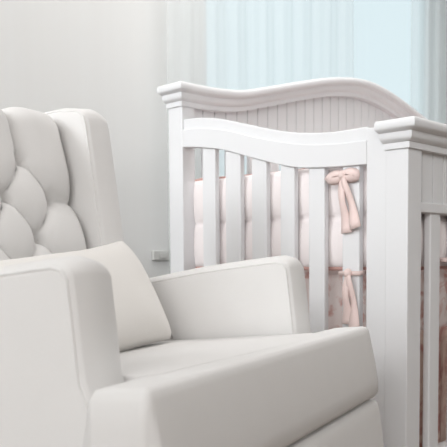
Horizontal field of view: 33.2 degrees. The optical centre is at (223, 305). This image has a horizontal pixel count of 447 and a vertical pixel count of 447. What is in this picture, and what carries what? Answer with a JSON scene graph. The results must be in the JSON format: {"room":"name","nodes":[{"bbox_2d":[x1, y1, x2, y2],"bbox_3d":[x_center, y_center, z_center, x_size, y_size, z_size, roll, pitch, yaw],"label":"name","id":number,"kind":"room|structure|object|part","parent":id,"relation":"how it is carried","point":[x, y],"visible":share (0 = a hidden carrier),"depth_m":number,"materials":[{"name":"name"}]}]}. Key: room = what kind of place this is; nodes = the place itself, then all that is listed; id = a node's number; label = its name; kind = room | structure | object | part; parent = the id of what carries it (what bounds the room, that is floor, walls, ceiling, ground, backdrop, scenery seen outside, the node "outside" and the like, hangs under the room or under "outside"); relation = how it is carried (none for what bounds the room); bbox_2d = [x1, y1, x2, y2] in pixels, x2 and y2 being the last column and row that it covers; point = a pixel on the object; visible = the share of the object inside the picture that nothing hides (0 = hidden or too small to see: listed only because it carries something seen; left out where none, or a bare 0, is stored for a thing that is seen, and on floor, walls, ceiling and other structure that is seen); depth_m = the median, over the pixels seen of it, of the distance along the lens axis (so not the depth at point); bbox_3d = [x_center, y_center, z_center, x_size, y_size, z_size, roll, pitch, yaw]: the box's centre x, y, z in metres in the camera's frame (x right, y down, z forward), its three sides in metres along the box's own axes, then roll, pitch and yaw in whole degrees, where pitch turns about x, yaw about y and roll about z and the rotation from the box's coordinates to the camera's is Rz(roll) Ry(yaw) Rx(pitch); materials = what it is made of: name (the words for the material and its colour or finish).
{"room":"children's room","nodes":[
{"label":"children's room","id":0,"kind":"room"},
{"bbox_2d":[0,0,446,277],"bbox_3d":[-1.292,-0.847,1.825,0.121,2.700,8.800,3,5,44],"label":"wall","id":1,"kind":"structure","parent":0,"point":[109,58],"depth_m":2.73,"materials":[{"name":"paint"}]},
{"bbox_2d":[152,251,170,259],"bbox_3d":[-0.235,-0.191,2.867,0.015,0.036,0.090,3,5,44],"label":"wall plate","id":2,"kind":"object","parent":1,"relation":"attached to","point":[156,255],"visible":0.9,"depth_m":2.85,"materials":[{"name":"grey plastic"}]},
{"bbox_2d":[159,253,166,257],"bbox_3d":[-0.231,-0.191,2.863,0.004,0.020,0.036,3,5,44],"label":"rocker switch","id":3,"kind":"object","parent":2,"relation":"attached to","point":[161,255],"depth_m":2.86,"materials":[{"name":"grey plastic"}]},
{"bbox_2d":[205,0,432,119],"bbox_3d":[0.569,-1.151,3.709,0.120,1.660,1.980,3,5,44],"label":"window","id":4,"kind":"structure","parent":1,"relation":"in","point":[426,5],"depth_m":4.37,"materials":[{"name":"white paint"}]},
{"bbox_3d":[0.735,0.597,0.535,4.940,0.050,9.600,3,5,44],"label":"floor","id":5,"kind":"structure","parent":0,"visible":0},
{"bbox_2d":[0,107,383,446],"bbox_3d":[-0.232,0.069,1.233,0.829,0.930,0.752,1,4,28],"label":"armchair","id":6,"kind":"object","parent":5,"relation":"on","point":[243,365],"visible":0.91,"depth_m":1.06,"materials":[{"name":"beige fabric"}]},
{"bbox_3d":[-0.349,0.166,0.952,0.585,0.454,0.080,1,4,28],"label":"arm","id":7,"kind":"part","parent":6,"relation":"part of","materials":[{"name":"beige fabric"}]},
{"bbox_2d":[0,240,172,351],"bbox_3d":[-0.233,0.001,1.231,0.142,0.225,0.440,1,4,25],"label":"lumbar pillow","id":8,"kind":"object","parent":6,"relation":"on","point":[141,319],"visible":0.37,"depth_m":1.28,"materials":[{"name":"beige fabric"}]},
{"bbox_2d":[82,326,377,446],"bbox_3d":[-0.124,0.141,1.181,0.542,0.175,0.751,1,4,28],"label":"seat cushion","id":9,"kind":"object","parent":6,"relation":"on","point":[202,386],"depth_m":0.97,"materials":[{"name":"beige fabric"}]},
{"bbox_3d":[-0.068,0.129,1.503,0.567,0.454,0.080,1,4,28],"label":"arm","id":10,"kind":"part","parent":6,"relation":"part of","materials":[{"name":"beige fabric"}]},
{"bbox_3d":[0.090,0.303,1.080,0.106,0.218,0.736,1,4,28],"label":"rail","id":11,"kind":"part","parent":6,"relation":"part of","materials":[{"name":"beige fabric"}]},
{"bbox_2d":[157,77,446,446],"bbox_3d":[0.708,-0.178,2.492,0.814,1.248,1.730,3,5,44],"label":"crib","id":12,"kind":"object","parent":5,"relation":"on","point":[320,125],"visible":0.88,"depth_m":1.81,"materials":[{"name":"white wood"}]},
{"bbox_3d":[-0.116,-0.049,2.175,0.057,1.045,0.050,3,5,44],"label":"post","id":13,"kind":"part","parent":12,"relation":"part of","materials":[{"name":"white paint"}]},
{"bbox_3d":[0.117,-0.423,1.920,0.609,0.181,0.029,3,5,44],"label":"curved rail","id":14,"kind":"part","parent":12,"relation":"part of","materials":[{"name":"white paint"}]},
{"bbox_3d":[0.446,-0.708,2.706,0.100,0.212,1.730,3,5,44],"label":"crown moulding","id":15,"kind":"part","parent":12,"relation":"part of","materials":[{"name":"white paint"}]},
{"bbox_3d":[0.438,-0.655,2.718,0.024,0.206,1.560,3,5,44],"label":"beadboard panel","id":16,"kind":"part","parent":12,"relation":"part of","materials":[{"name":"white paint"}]},
{"bbox_2d":[193,166,446,326],"bbox_3d":[0.702,-0.189,2.468,0.736,0.402,1.638,3,5,44],"label":"bumper cover","id":17,"kind":"object","parent":12,"relation":"attached to","point":[341,221],"visible":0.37,"depth_m":1.84,"materials":[{"name":"pink fabric"}]},
{"bbox_2d":[304,269,446,329],"bbox_3d":[0.703,-0.060,2.505,0.572,0.189,1.476,3,5,44],"label":"mattress","id":18,"kind":"object","parent":12,"relation":"in","point":[335,281],"visible":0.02,"depth_m":1.89,"materials":[{"name":"pink fabric"}]},
{"bbox_2d":[328,326,446,446],"bbox_3d":[0.705,0.204,2.522,0.663,0.382,1.576,3,5,44],"label":"skirt","id":19,"kind":"object","parent":12,"relation":"hanging from","point":[442,374],"visible":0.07,"depth_m":1.89,"materials":[{"name":"pink fabric"}]},
{"bbox_3d":[0.404,0.075,1.691,0.057,0.850,0.060,3,5,44],"label":"post","id":20,"kind":"part","parent":12,"relation":"part of","materials":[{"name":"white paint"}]},
{"bbox_3d":[0.959,-0.261,2.245,0.034,0.023,1.540,3,5,44],"label":"rail","id":21,"kind":"part","parent":12,"relation":"part of","materials":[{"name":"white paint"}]},
{"bbox_3d":[0.959,-0.329,2.240,0.024,0.121,1.540,3,5,44],"label":"beadboard panel","id":22,"kind":"part","parent":12,"relation":"part of","materials":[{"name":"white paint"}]},
{"bbox_3d":[0.964,0.339,2.283,0.034,0.060,1.540,3,5,44],"label":"rail","id":23,"kind":"part","parent":12,"relation":"part of","materials":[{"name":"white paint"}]}
]}

